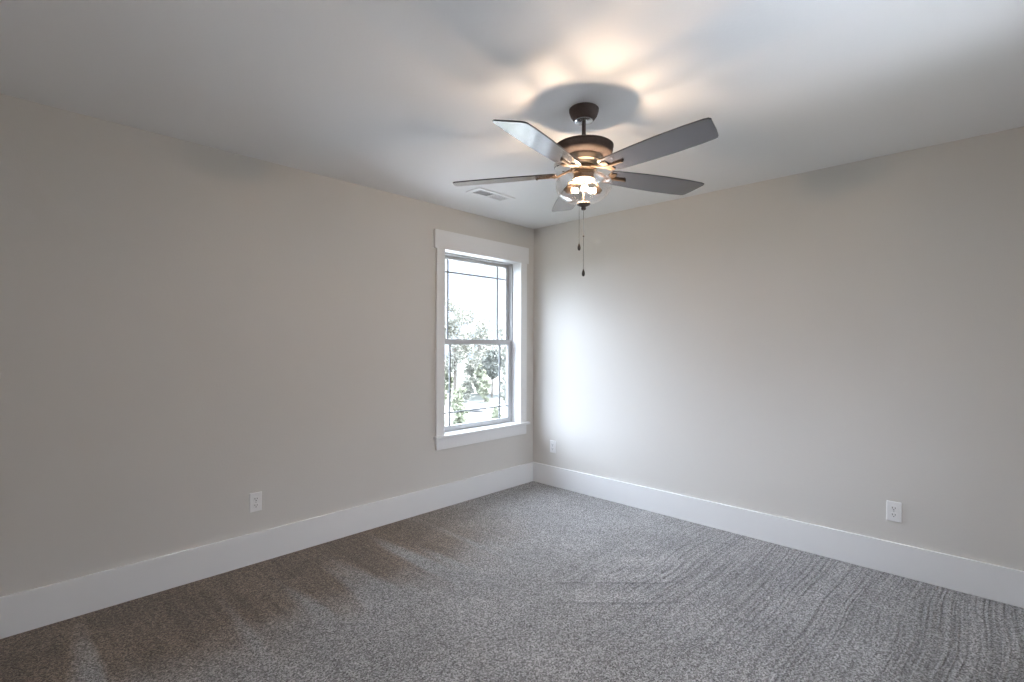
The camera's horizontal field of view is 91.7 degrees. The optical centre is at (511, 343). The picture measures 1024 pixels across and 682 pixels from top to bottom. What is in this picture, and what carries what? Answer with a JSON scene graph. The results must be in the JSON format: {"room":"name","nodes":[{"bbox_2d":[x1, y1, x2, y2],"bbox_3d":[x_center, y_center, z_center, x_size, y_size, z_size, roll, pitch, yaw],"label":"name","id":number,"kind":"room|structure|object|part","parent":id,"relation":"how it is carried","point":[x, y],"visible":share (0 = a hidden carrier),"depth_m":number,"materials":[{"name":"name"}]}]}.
{"room":"empty bedroom","nodes":[
{"label":"empty bedroom","id":0,"kind":"room"},
{"bbox_2d":[0,94,533,596],"bbox_3d":[-1.220,0.104,3.457,0.160,2.440,4.270,0,0,44],"label":"wall","id":1,"kind":"structure","parent":0,"point":[189,330],"depth_m":2.78,"materials":[{"name":"paint"}]},
{"bbox_2d":[249,491,261,512],"bbox_3d":[-1.546,0.957,3.000,0.009,0.115,0.070,0,0,44],"label":"wall outlet","id":2,"kind":"object","parent":1,"relation":"attached to","point":[255,499],"visible":1,"depth_m":3.00,"materials":[{"name":"plastic"}]},
{"bbox_2d":[0,462,532,638],"bbox_3d":[-1.161,1.232,3.396,0.016,0.184,3.950,0,0,44],"label":"baseboard","id":3,"kind":"structure","parent":1,"relation":"attached to","point":[20,612],"depth_m":2.85,"materials":[{"name":"paint"}]},
{"bbox_2d":[433,229,529,449],"bbox_3d":[-0.293,-0.029,4.408,0.235,1.765,1.117,0,0,44],"label":"window","id":4,"kind":"structure","parent":1,"relation":"in","point":[514,259],"depth_m":4.45,"materials":[{"name":"paint"}]},
{"bbox_3d":[-0.577,-0.011,3.995,0.019,1.503,0.083,0,0,44],"label":"casing","id":5,"kind":"part","parent":4,"relation":"part of","materials":[{"name":"paint"}]},
{"bbox_3d":[-0.345,-0.371,4.456,0.032,0.757,0.877,0,0,44],"label":"sash","id":6,"kind":"part","parent":4,"relation":"part of","materials":[{"name":"clear glass"}]},
{"bbox_3d":[-0.323,0.347,4.432,0.032,0.770,0.877,0,0,44],"label":"sash","id":7,"kind":"part","parent":4,"relation":"part of","materials":[{"name":"clear glass"}]},
{"bbox_3d":[-0.343,0.005,4.452,0.102,1.533,0.901,0,0,44],"label":"frame","id":8,"kind":"part","parent":4,"relation":"part of","materials":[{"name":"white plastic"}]},
{"bbox_3d":[-0.232,-0.836,4.346,0.025,0.150,1.108,0,0,44],"label":"head casing","id":9,"kind":"part","parent":4,"relation":"part of","materials":[{"name":"paint"}]},
{"bbox_3d":[0.105,-0.008,4.704,0.019,1.503,0.083,0,0,44],"label":"casing","id":10,"kind":"part","parent":4,"relation":"part of","materials":[{"name":"paint"}]},
{"bbox_2d":[0,0,1023,228],"bbox_3d":[0.156,-1.187,2.135,3.970,0.150,4.270,0,0,44],"label":"ceiling","id":11,"kind":"structure","parent":0,"point":[400,97],"depth_m":2.08,"materials":[{"name":"paint"}]},
{"bbox_2d":[466,187,514,202],"bbox_3d":[-0.156,-1.109,3.714,0.150,0.008,0.370,0,0,44],"label":"ceiling vent","id":12,"kind":"object","parent":11,"relation":"in","point":[479,191],"visible":1,"depth_m":3.70,"materials":[{"name":"white metal"}]},
{"bbox_2d":[553,162,570,171],"bbox_3d":[0.318,-1.089,3.075,0.124,0.044,0.124,0,0,44],"label":"smoke detector","id":13,"kind":"object","parent":11,"relation":"attached to","point":[557,167],"visible":0.54,"depth_m":3.05,"materials":[{"name":"plastic"}]},
{"bbox_2d":[453,102,718,275],"bbox_3d":[0.334,-0.714,2.313,1.269,0.793,1.270,0,0,44],"label":"ceiling fan","id":14,"kind":"object","parent":11,"relation":"hanging from","point":[583,153],"visible":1,"depth_m":2.26,"materials":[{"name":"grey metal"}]},
{"bbox_3d":[-0.045,-0.807,2.454,0.545,0.006,0.147,0,11,15],"label":"blade","id":15,"kind":"part","parent":14,"relation":"part of","materials":[{"name":"grey wood"}]},
{"bbox_3d":[0.124,-0.807,2.019,0.147,0.006,0.545,13,7,32],"label":"blade","id":16,"kind":"part","parent":14,"relation":"part of","materials":[{"name":"grey wood"}]},
{"bbox_3d":[0.317,-0.806,2.750,0.147,0.006,0.545,-11,1,-3],"label":"blade","id":17,"kind":"part","parent":14,"relation":"part of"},
{"bbox_2d":[564,180,578,193],"bbox_3d":[0.280,-0.746,2.359,0.060,0.068,0.050,0,0,44],"label":"bulb","id":18,"kind":"object","parent":14,"relation":"attached to","point":[568,189],"depth_m":2.35,"materials":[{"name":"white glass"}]},
{"bbox_3d":[0.338,-0.493,2.353,0.009,0.283,0.009,0,0,44],"label":"pull chain","id":19,"kind":"part","parent":14,"relation":"part of","materials":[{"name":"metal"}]},
{"bbox_3d":[0.339,-0.729,2.353,0.267,0.132,0.267,0,0,44],"label":"lamp shade","id":20,"kind":"part","parent":14,"relation":"part of","materials":[{"name":"clear glass"}]},
{"bbox_2d":[580,180,587,191],"bbox_3d":[0.340,-0.744,2.329,0.054,0.064,0.053,0,0,44],"label":"bulb","id":21,"kind":"object","parent":14,"relation":"attached to","point":[584,187],"depth_m":2.33,"materials":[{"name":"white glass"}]},
{"bbox_2d":[588,181,601,193],"bbox_3d":[0.397,-0.745,2.367,0.048,0.068,0.062,0,0,44],"label":"bulb","id":22,"kind":"object","parent":14,"relation":"attached to","point":[597,190],"depth_m":2.36,"materials":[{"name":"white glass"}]},
{"bbox_3d":[0.710,-0.805,2.497,0.545,0.006,0.147,0,-11,-21],"label":"blade","id":23,"kind":"part","parent":14,"relation":"part of","materials":[{"name":"grey wood"}]},
{"bbox_3d":[0.591,-0.805,2.045,0.147,0.006,0.545,14,-9,-38],"label":"blade","id":24,"kind":"part","parent":14,"relation":"part of","materials":[{"name":"grey wood"}]},
{"bbox_2d":[0,481,1023,681],"bbox_3d":[0.147,1.403,2.135,3.970,0.150,4.270,0,0,44],"label":"floor","id":25,"kind":"structure","parent":0,"point":[533,581],"depth_m":2.41,"materials":[{"name":"carpet"}]},
{"bbox_2d":[533,126,1023,570],"bbox_3d":[1.635,0.114,3.560,3.810,2.440,0.160,0,0,44],"label":"wall","id":26,"kind":"structure","parent":0,"point":[825,347],"depth_m":3.15,"materials":[{"name":"paint"}]},
{"bbox_2d":[550,440,555,452],"bbox_3d":[0.381,0.963,4.647,0.070,0.115,0.009,0,0,44],"label":"wall outlet","id":27,"kind":"object","parent":26,"relation":"attached to","point":[552,443],"visible":1,"depth_m":4.64,"materials":[{"name":"plastic"}]},
{"bbox_2d":[533,462,1023,607],"bbox_3d":[1.518,1.241,3.546,3.634,0.184,0.016,0,0,44],"label":"baseboard","id":28,"kind":"structure","parent":26,"relation":"attached to","point":[998,583],"depth_m":3.15,"materials":[{"name":"paint"}]},
{"bbox_2d":[886,500,901,522],"bbox_3d":[2.214,0.974,2.881,0.070,0.115,0.009,0,0,44],"label":"wall outlet","id":29,"kind":"object","parent":26,"relation":"attached to","point":[894,509],"visible":1,"depth_m":2.88,"materials":[{"name":"plastic"}]},
{"bbox_2d":[890,506,897,510],"bbox_3d":[2.212,0.954,2.879,0.034,0.028,0.003,0,0,44],"label":"receptacle","id":30,"kind":"object","parent":29,"relation":"attached to","point":[892,508],"depth_m":2.88,"materials":[{"name":"plastic"}]},
{"bbox_2d":[890,512,897,517],"bbox_3d":[2.212,0.993,2.879,0.034,0.028,0.003,0,0,44],"label":"receptacle","id":31,"kind":"object","parent":29,"relation":"attached to","point":[892,514],"depth_m":2.88,"materials":[{"name":"plastic"}]},
{"label":"outside","id":32,"kind":"structure","parent":0,"visible":0},
{"bbox_2d":[445,358,505,425],"bbox_3d":[-25.015,4.593,29.106,190.000,0.300,180.000,0,0,44],"label":"ground","id":33,"kind":"structure","parent":32,"point":[475,398],"depth_m":43.30,"materials":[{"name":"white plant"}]},
{"bbox_2d":[445,386,448,403],"bbox_3d":[-4.426,3.241,30.039,1.224,2.549,1.362,0,0,-12],"label":"shrub","id":34,"kind":"object","parent":33,"relation":"on","point":[446,394],"visible":0.03,"depth_m":29.97,"materials":[{"name":"green plant"}]},
{"bbox_2d":[445,366,453,393],"bbox_3d":[-5.620,2.844,43.859,1.453,3.334,1.546,0,0,-8],"label":"shrub","id":35,"kind":"object","parent":33,"relation":"on","point":[446,374],"visible":0.35,"depth_m":43.76,"materials":[{"name":"green plant"}]},
{"bbox_2d":[445,299,475,390],"bbox_3d":[-4.681,0.424,41.325,2.709,8.183,4.150,0,0,22],"label":"tree","id":36,"kind":"object","parent":33,"relation":"on","point":[460,352],"visible":0.74,"depth_m":40.84,"materials":[{"name":"green plant"}]},
{"bbox_2d":[451,385,469,424],"bbox_3d":[-2.856,3.393,27.084,0.975,2.303,1.182,0,0,27],"label":"shrub","id":37,"kind":"object","parent":33,"relation":"on","point":[456,403],"visible":0.91,"depth_m":26.82,"materials":[{"name":"green plant"}]},
{"bbox_2d":[460,373,473,401],"bbox_3d":[-3.616,3.390,38.561,1.100,2.269,1.268,0,0,44],"label":"shrub","id":38,"kind":"object","parent":33,"relation":"on","point":[466,379],"visible":0.8,"depth_m":38.41,"materials":[{"name":"green plant"}]},
{"bbox_2d":[463,360,478,393],"bbox_3d":[-3.689,2.945,43.298,1.509,3.146,1.671,0,0,44],"label":"shrub","id":39,"kind":"object","parent":33,"relation":"on","point":[470,369],"visible":0.53,"depth_m":43.36,"materials":[{"name":"green plant"}]},
{"bbox_2d":[461,317,496,370],"bbox_3d":[-3.190,0.880,49.448,4.044,7.282,5.076,0,0,44],"label":"tree","id":40,"kind":"object","parent":33,"relation":"on","point":[481,350],"visible":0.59,"depth_m":48.84,"materials":[{"name":"green plant"}]},
{"bbox_2d":[473,363,487,393],"bbox_3d":[-2.757,3.077,44.446,1.505,3.002,1.336,0,0,1],"label":"shrub","id":41,"kind":"object","parent":33,"relation":"on","point":[478,371],"visible":0.26,"depth_m":44.38,"materials":[{"name":"green plant"}]},
{"bbox_2d":[477,368,491,401],"bbox_3d":[-2.122,3.211,38.292,1.138,2.654,1.143,0,0,44],"label":"shrub","id":42,"kind":"object","parent":33,"relation":"on","point":[483,383],"visible":1,"depth_m":38.15,"materials":[{"name":"green plant"}]},
{"bbox_2d":[480,349,503,397],"bbox_3d":[-1.714,2.475,41.688,2.306,4.100,2.062,0,0,44],"label":"tree","id":43,"kind":"object","parent":33,"relation":"on","point":[491,361],"visible":0.98,"depth_m":41.13,"materials":[{"name":"green plant"}]},
{"bbox_2d":[490,407,501,418],"bbox_3d":[-0.945,4.094,28.982,0.661,0.981,0.837,0,0,44],"label":"shrub","id":44,"kind":"object","parent":33,"relation":"on","point":[494,413],"visible":0.75,"depth_m":28.84,"materials":[{"name":"green plant"}]},
{"bbox_2d":[495,314,505,371],"bbox_3d":[-0.111,0.790,45.114,4.392,7.482,3.456,0,0,44],"label":"tree","id":45,"kind":"object","parent":33,"relation":"on","point":[502,351],"visible":0.13,"depth_m":44.89,"materials":[{"name":"green plant"}]},
{"bbox_2d":[500,367,505,402],"bbox_3d":[-0.464,3.164,38.077,1.153,2.731,1.175,0,0,-24],"label":"shrub","id":46,"kind":"object","parent":33,"relation":"on","point":[503,385],"visible":0.51,"depth_m":37.89,"materials":[{"name":"green plant"}]},
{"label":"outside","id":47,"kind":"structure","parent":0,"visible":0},
{"bbox_2d":[445,404,505,418],"bbox_3d":[-3.142,4.502,33.500,25.312,0.030,7.000,0,0,0],"label":"driveway","id":48,"kind":"structure","parent":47,"point":[480,415],"depth_m":32.39,"materials":[{"name":"concrete"}]},
{"bbox_2d":[469,406,486,411],"bbox_3d":[-2.306,4.299,32.986,1.149,0.371,1.229,0,0,44],"label":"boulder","id":49,"kind":"object","parent":48,"relation":"on","point":[473,407],"visible":0.79,"depth_m":32.63,"materials":[{"name":"stone"}]}
]}

